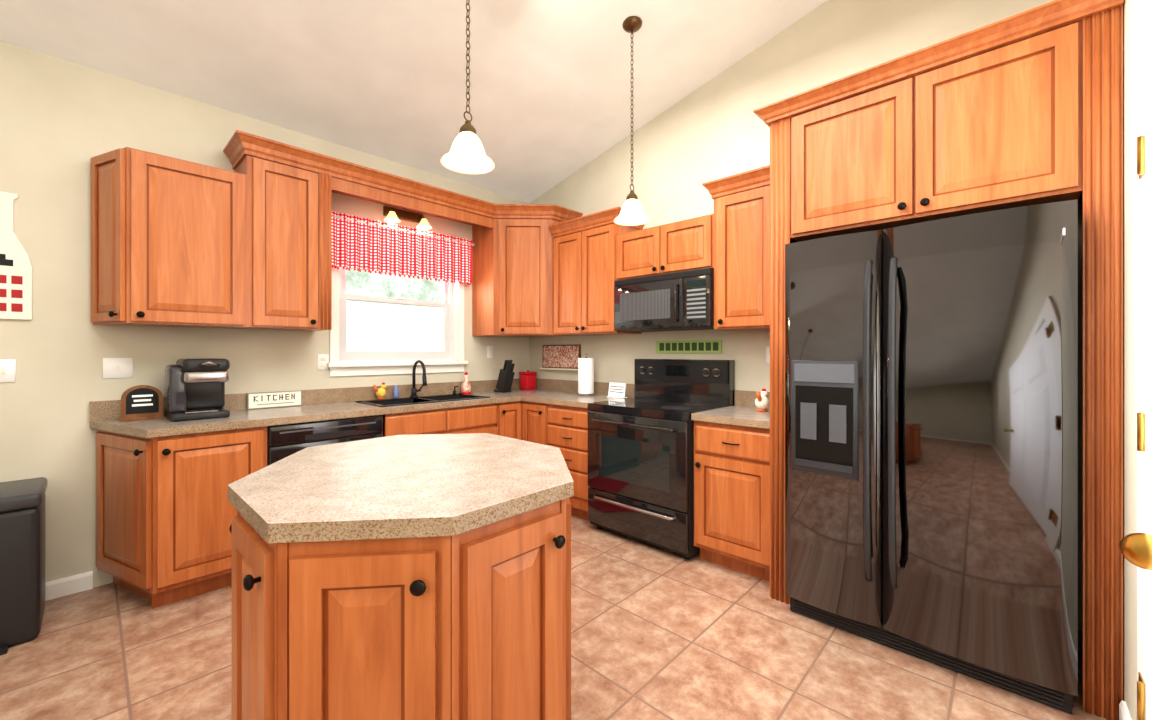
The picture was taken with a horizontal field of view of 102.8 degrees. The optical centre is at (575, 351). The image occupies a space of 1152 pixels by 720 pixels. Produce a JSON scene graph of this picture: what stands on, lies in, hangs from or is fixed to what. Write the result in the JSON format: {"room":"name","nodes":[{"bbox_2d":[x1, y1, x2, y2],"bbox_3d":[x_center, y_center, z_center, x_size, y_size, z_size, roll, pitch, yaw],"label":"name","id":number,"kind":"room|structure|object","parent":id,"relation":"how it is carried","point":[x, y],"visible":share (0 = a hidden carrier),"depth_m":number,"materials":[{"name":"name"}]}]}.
{"room":"kitchen","nodes":[
{"label":"kitchen","id":0,"kind":"room"},
{"bbox_2d":[0,40,528,587],"bbox_3d":[-2.579,-0.140,2.680,0.130,2.860,6.210,0,0,43],"label":"wall","id":1,"kind":"structure","parent":0,"point":[62,122],"depth_m":2.49,"materials":[{"name":"paint"}]},
{"bbox_2d":[0,359,15,382],"bbox_3d":[-2.849,0.095,2.290,0.011,0.115,0.075,0,0,43],"label":"switch plate","id":2,"kind":"object","parent":1,"relation":"attached to","point":[7,370],"visible":1,"depth_m":2.30,"materials":[{"name":"white plastic"}]},
{"bbox_2d":[0,191,31,319],"bbox_3d":[-2.888,-0.480,2.245,0.016,0.630,0.300,0,0,43],"label":"sign","id":3,"kind":"object","parent":1,"relation":"attached to","point":[15,283],"visible":1,"depth_m":2.30,"materials":[{"name":"beige"}]},
{"bbox_2d":[45,571,92,600],"bbox_3d":[-3.595,1.244,1.501,0.014,0.092,2.782,0,0,43],"label":"baseboard","id":4,"kind":"structure","parent":1,"relation":"attached to","point":[61,587],"depth_m":2.44,"materials":[{"name":"white wood"}]},
{"bbox_2d":[103,358,132,378],"bbox_3d":[-2.572,0.090,2.583,0.011,0.115,0.120,0,0,43],"label":"switch plate","id":5,"kind":"object","parent":1,"relation":"attached to","point":[117,367],"visible":1,"depth_m":2.58,"materials":[{"name":"white plastic"}]},
{"bbox_2d":[111,147,250,328],"bbox_3d":[-2.270,-0.605,2.655,0.347,0.910,0.553,0,0,43],"label":"upper cabinet","id":6,"kind":"object","parent":1,"relation":"attached to","point":[246,244],"depth_m":2.51,"materials":[{"name":"brown wood"}]},
{"bbox_2d":[223,130,334,330],"bbox_3d":[-1.944,-0.719,3.000,0.347,1.138,0.542,0,0,43],"label":"upper cabinet","id":7,"kind":"object","parent":1,"relation":"attached to","point":[292,187],"depth_m":2.90,"materials":[{"name":"brown wood"}]},
{"bbox_2d":[90,380,519,419],"bbox_3d":[-1.561,0.322,3.642,0.020,0.105,3.148,0,0,43],"label":"backsplash","id":8,"kind":"structure","parent":1,"relation":"attached to","point":[111,409],"depth_m":3.45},
{"bbox_2d":[318,354,328,369],"bbox_3d":[-1.844,0.073,3.356,0.007,0.115,0.075,0,0,43],"label":"electrical outlet plate","id":9,"kind":"object","parent":1,"relation":"attached to","point":[323,360],"visible":1,"depth_m":3.35,"materials":[{"name":"white plastic"}]},
{"bbox_2d":[327,265,467,375],"bbox_3d":[-1.447,-0.403,3.825,0.160,1.165,1.180,0,0,43],"label":"window","id":10,"kind":"structure","parent":1,"relation":"in","point":[370,335],"depth_m":3.82,"materials":[{"name":"white glass"}]},
{"bbox_2d":[332,211,474,284],"bbox_3d":[-1.374,-0.814,3.770,0.086,0.412,1.262,0,0,43],"label":"valance curtain","id":11,"kind":"object","parent":10,"relation":"attached to","point":[360,244],"visible":0.98,"depth_m":3.67,"materials":[{"name":"red fabric"}]},
{"bbox_2d":[383,206,431,228],"bbox_3d":[-1.370,-1.103,3.748,0.155,0.130,0.397,0,0,43],"label":"wall sconce","id":12,"kind":"object","parent":1,"relation":"attached to","point":[394,215],"visible":1,"depth_m":3.78,"materials":[{"name":"brown metal"}]},
{"bbox_2d":[487,346,492,357],"bbox_3d":[-0.826,0.000,4.432,0.007,0.115,0.075,0,0,43],"label":"electrical outlet plate","id":13,"kind":"object","parent":1,"relation":"attached to","point":[489,351],"visible":1,"depth_m":4.43,"materials":[{"name":"white plastic"}]},
{"bbox_2d":[0,0,826,202],"bbox_3d":[-1.102,-2.033,1.283,4.195,1.024,6.210,0,0,43],"label":"ceiling","id":14,"kind":"structure","parent":0,"point":[550,105],"depth_m":2.86,"materials":[{"name":"paint"}]},
{"bbox_2d":[441,0,494,173],"bbox_3d":[-0.458,-1.397,1.952,0.224,1.202,0.224,0,0,43],"label":"pendant light","id":15,"kind":"object","parent":14,"relation":"hanging from","point":[466,154],"visible":1,"depth_m":1.95,"materials":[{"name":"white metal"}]},
{"bbox_2d":[614,16,650,225],"bbox_3d":[0.341,-1.397,2.797,0.224,1.202,0.224,0,0,43],"label":"pendant light","id":16,"kind":"object","parent":14,"relation":"hanging from","point":[632,213],"visible":1,"depth_m":2.78,"materials":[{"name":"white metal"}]},
{"bbox_2d":[0,515,1106,719],"bbox_3d":[-0.594,1.320,0.802,5.595,0.060,6.210,0,0,43],"label":"floor","id":17,"kind":"structure","parent":0,"point":[658,633],"depth_m":1.92,"materials":[{"name":"tile"}]},
{"bbox_2d":[0,477,46,655],"bbox_3d":[-2.637,0.960,2.077,0.446,0.660,0.312,0,0,43],"label":"trash can","id":18,"kind":"object","parent":17,"relation":"on","point":[22,554],"visible":1,"depth_m":2.03,"materials":[{"name":"grey plastic"}]},
{"bbox_2d":[96,432,177,608],"bbox_3d":[-2.323,0.853,2.410,0.606,0.873,0.265,0,0,43],"label":"base cabinet","id":19,"kind":"object","parent":17,"relation":"on","point":[166,510],"depth_m":2.31,"materials":[{"name":"brown wood"}]},
{"bbox_2d":[90,392,521,439],"bbox_3d":[-1.560,0.395,3.209,0.617,0.040,2.521,0,0,43],"label":"countertop","id":20,"kind":"structure","parent":19,"relation":"on","point":[107,429],"depth_m":2.76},
{"bbox_2d":[119,385,164,421],"bbox_3d":[-2.401,0.279,2.548,0.050,0.190,0.179,0,0,43],"label":"coffee sign","id":21,"kind":"object","parent":20,"relation":"on","point":[141,402],"visible":1,"depth_m":2.54,"materials":[{"name":"brown wood"}]},
{"bbox_2d":[165,358,229,421],"bbox_3d":[-2.174,0.206,2.643,0.348,0.335,0.260,0,0,43],"label":"coffee maker","id":22,"kind":"object","parent":20,"relation":"on","point":[194,388],"visible":1,"depth_m":2.57,"materials":[{"name":"grey"}]},
{"bbox_2d":[247,390,301,409],"bbox_3d":[-2.027,0.321,3.103,0.020,0.105,0.314,0,0,43],"label":"kitchen sign","id":23,"kind":"object","parent":20,"relation":"on","point":[261,400],"visible":1,"depth_m":3.09,"materials":[{"name":"white wood"}]},
{"bbox_2d":[373,382,386,398],"bbox_3d":[-1.530,0.303,3.593,0.075,0.128,0.112,0,0,43],"label":"rooster figurine","id":24,"kind":"object","parent":20,"relation":"on","point":[381,392],"visible":1,"depth_m":3.58,"materials":[{"name":"yellow ceramic"}]},
{"bbox_2d":[393,385,398,397],"bbox_3d":[-1.446,0.317,3.696,0.039,0.100,0.040,0,0,43],"label":"soap bottle","id":25,"kind":"object","parent":20,"relation":"on","point":[395,392],"visible":1,"depth_m":3.68,"materials":[{"name":"blue plastic"}]},
{"bbox_2d":[461,372,470,393],"bbox_3d":[-0.986,0.276,4.124,0.092,0.196,0.092,0,0,43],"label":"bottle","id":26,"kind":"object","parent":20,"relation":"on","point":[465,387],"visible":0.96,"depth_m":4.10,"materials":[{"name":"ceramic"}]},
{"bbox_2d":[178,424,273,600],"bbox_3d":[-2.133,0.853,2.611,0.606,0.873,0.520,0,0,43],"label":"base cabinet","id":27,"kind":"object","parent":17,"relation":"on","point":[211,459],"depth_m":2.41,"materials":[{"name":"brown wood"}]},
{"bbox_2d":[267,415,382,465],"bbox_3d":[-1.705,0.857,3.016,0.558,0.867,0.647,0,0,43],"label":"dishwasher","id":28,"kind":"object","parent":17,"relation":"on","point":[285,440],"visible":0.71,"depth_m":2.77,"materials":[{"name":"black metal"}]},
{"bbox_2d":[228,433,573,719],"bbox_3d":[-0.504,0.820,1.461,1.078,0.940,0.988,0,0,43],"label":"kitchen island","id":29,"kind":"object","parent":17,"relation":"on","point":[414,577],"visible":1,"depth_m":1.02,"materials":[{"name":"brown wood"}]},
{"bbox_2d":[450,396,517,438],"bbox_3d":[-0.583,0.853,4.249,0.606,0.873,0.922,0,0,43],"label":"base cabinet","id":30,"kind":"object","parent":17,"relation":"on","point":[500,418],"depth_m":3.69,"materials":[{"name":"brown wood"}]},
{"bbox_2d":[518,400,545,444],"bbox_3d":[-0.164,0.853,4.035,0.339,0.873,0.657,0,0,43],"label":"base cabinet","id":31,"kind":"object","parent":17,"relation":"on","point":[531,413],"depth_m":3.83,"materials":[{"name":"brown wood"}]},
{"bbox_2d":[546,404,588,519],"bbox_3d":[0.123,0.853,3.790,0.541,0.873,0.618,0,0,43],"label":"base cabinet","id":32,"kind":"object","parent":17,"relation":"on","point":[566,424],"depth_m":3.51,"materials":[{"name":"brown wood"}]},
{"bbox_2d":[502,388,634,407],"bbox_3d":[-0.193,0.395,4.083,1.402,0.040,0.627,0,0,43],"label":"countertop","id":33,"kind":"structure","parent":32,"relation":"on","point":[548,394],"depth_m":3.88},
{"bbox_2d":[494,360,514,392],"bbox_3d":[-0.662,0.223,4.281,0.195,0.300,0.100,0,0,43],"label":"knife block","id":34,"kind":"object","parent":33,"relation":"on","point":[505,378],"visible":1,"depth_m":4.24,"materials":[{"name":"black wood"}]},
{"bbox_2d":[519,370,536,389],"bbox_3d":[-0.481,0.276,4.614,0.128,0.195,0.132,0,0,43],"label":"canister","id":35,"kind":"object","parent":33,"relation":"on","point":[528,380],"visible":1,"depth_m":4.57,"materials":[{"name":"red ceramic"}]},
{"bbox_2d":[577,354,594,395],"bbox_3d":[0.086,0.195,3.978,0.150,0.357,0.150,0,0,43],"label":"paper towel","id":36,"kind":"object","parent":33,"relation":"on","point":[585,376],"visible":1,"depth_m":3.92,"materials":[{"name":"white paper"}]},
{"bbox_2d":[607,382,626,397],"bbox_3d":[0.337,0.314,3.796,0.168,0.118,0.060,0,0,43],"label":"card sign","id":37,"kind":"object","parent":33,"relation":"on","point":[617,390],"visible":1,"depth_m":3.79,"materials":[{"name":"white paper"}]},
{"bbox_2d":[587,359,733,559],"bbox_3d":[0.583,0.673,3.280,0.814,1.234,0.710,0,0,43],"label":"range","id":38,"kind":"object","parent":17,"relation":"on","point":[641,465],"visible":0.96,"depth_m":3.10,"materials":[{"name":"black metal"}]},
{"bbox_2d":[691,390,769,581],"bbox_3d":[1.089,0.780,2.855,0.491,1.020,0.648,0,0,43],"label":"base cabinet","id":39,"kind":"object","parent":17,"relation":"on","point":[731,487],"visible":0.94,"depth_m":2.65,"materials":[{"name":"brown wood"}]},
{"bbox_2d":[755,388,768,411],"bbox_3d":[1.175,0.302,2.912,0.083,0.142,0.125,0,0,43],"label":"rooster figurine","id":40,"kind":"object","parent":39,"relation":"on","point":[761,402],"visible":1,"depth_m":2.89,"materials":[{"name":"white ceramic"}]},
{"bbox_2d":[785,199,1077,713],"bbox_3d":[1.621,0.380,2.179,0.976,1.820,0.846,0,0,43],"label":"refrigerator","id":41,"kind":"object","parent":17,"relation":"on","point":[931,441],"visible":1,"depth_m":1.83,"materials":[{"name":"black metal"}]},
{"bbox_2d":[753,0,1123,719],"bbox_3d":[1.648,0.011,2.252,1.264,2.557,0.757,0,0,43],"label":"surround","id":42,"kind":"object","parent":17,"relation":"on","point":[1021,110],"visible":0.98,"depth_m":1.79,"materials":[{"name":"brown wood"}]},
{"bbox_2d":[529,0,1081,630],"bbox_3d":[1.034,-0.597,3.447,4.065,3.775,0.130,0,0,43],"label":"wall","id":43,"kind":"structure","parent":0,"point":[683,150],"depth_m":3.25,"materials":[{"name":"paint"}]},
{"bbox_2d":[471,203,578,337],"bbox_3d":[-0.474,-0.719,4.300,0.697,1.138,0.697,0,0,43],"label":"upper cabinet","id":44,"kind":"object","parent":43,"relation":"attached to","point":[511,252],"depth_m":4.05,"materials":[{"name":"brown wood"}]},
{"bbox_2d":[540,344,580,369],"bbox_3d":[-0.159,0.050,4.444,0.508,0.241,0.058,0,0,43],"label":"picture","id":45,"kind":"object","parent":43,"relation":"attached to","point":[560,357],"visible":0.81,"depth_m":4.43,"materials":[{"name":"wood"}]},
{"bbox_2d":[536,378,634,395],"bbox_3d":[0.023,0.322,4.296,1.382,0.105,0.021,0,0,43],"label":"backsplash","id":46,"kind":"structure","parent":43,"relation":"attached to","point":[558,385],"depth_m":4.34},
{"bbox_2d":[551,207,642,336],"bbox_3d":[0.165,-0.629,3.937,0.721,0.957,0.347,0,0,43],"label":"upper cabinet","id":47,"kind":"object","parent":43,"relation":"attached to","point":[583,247],"depth_m":3.79,"materials":[{"name":"brown wood"}]},
{"bbox_2d":[615,210,714,279],"bbox_3d":[0.719,-0.732,3.413,0.805,0.355,0.347,0,0,43],"label":"upper cabinet","id":48,"kind":"object","parent":43,"relation":"attached to","point":[689,244],"depth_m":3.25,"materials":[{"name":"brown wood"}]},
{"bbox_2d":[614,268,713,331],"bbox_3d":[0.694,-0.357,3.386,0.799,0.385,0.402,0,0,43],"label":"microwave","id":49,"kind":"object","parent":48,"relation":"attached to","point":[680,301],"visible":0.96,"depth_m":3.23,"materials":[{"name":"black"}]},
{"bbox_2d":[656,340,721,352],"bbox_3d":[0.850,-0.040,3.519,0.556,0.097,0.015,0,0,43],"label":"sign","id":50,"kind":"object","parent":43,"relation":"attached to","point":[697,346],"visible":1,"depth_m":3.50,"materials":[{"name":"green"}]},
{"bbox_2d":[711,165,769,330],"bbox_3d":[1.191,-0.629,2.966,0.495,0.957,0.347,0,0,43],"label":"upper cabinet","id":51,"kind":"object","parent":43,"relation":"attached to","point":[741,200],"depth_m":2.87,"materials":[{"name":"brown wood"}]},
{"bbox_2d":[766,346,769,363],"bbox_3d":[1.314,0.020,3.087,0.075,0.115,0.007,0,0,43],"label":"electrical outlet plate","id":52,"kind":"object","parent":43,"relation":"attached to","point":[768,354],"visible":0.33,"depth_m":3.10,"materials":[{"name":"white plastic"}]},
{"bbox_2d":[1123,0,1151,719],"bbox_3d":[0.374,-0.583,-0.113,0.130,3.745,5.950,0,0,43],"label":"door","id":53,"kind":"structure","parent":0,"point":[1137,17],"depth_m":1.51,"materials":[{"name":"paint"}]},
{"bbox_2d":[1119,700,1130,719],"bbox_3d":[1.760,1.244,1.456,0.014,0.092,0.345,0,0,43],"label":"baseboard","id":54,"kind":"structure","parent":53,"relation":"attached to","point":[1124,714],"depth_m":1.55,"materials":[{"name":"white wood"}]},
{"bbox_2d":[1119,533,1151,570],"bbox_3d":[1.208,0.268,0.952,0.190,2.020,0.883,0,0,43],"label":"door knob","id":55,"kind":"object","parent":53,"relation":"in","point":[1136,549],"depth_m":0.73,"materials":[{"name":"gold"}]},
{"bbox_2d":[1137,21,1151,719],"bbox_3d":[1.287,0.212,0.875,0.162,2.155,1.150,0,0,43],"label":"door frame","id":56,"kind":"structure","parent":53,"relation":"attached to","point":[1144,369],"depth_m":1.26,"materials":[{"name":"white painted wood"}]},
{"label":"outside","id":57,"kind":"structure","parent":0,"visible":0},
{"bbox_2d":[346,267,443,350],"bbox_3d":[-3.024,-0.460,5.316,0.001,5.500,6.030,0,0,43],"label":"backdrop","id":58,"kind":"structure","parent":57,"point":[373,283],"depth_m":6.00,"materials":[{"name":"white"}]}
]}

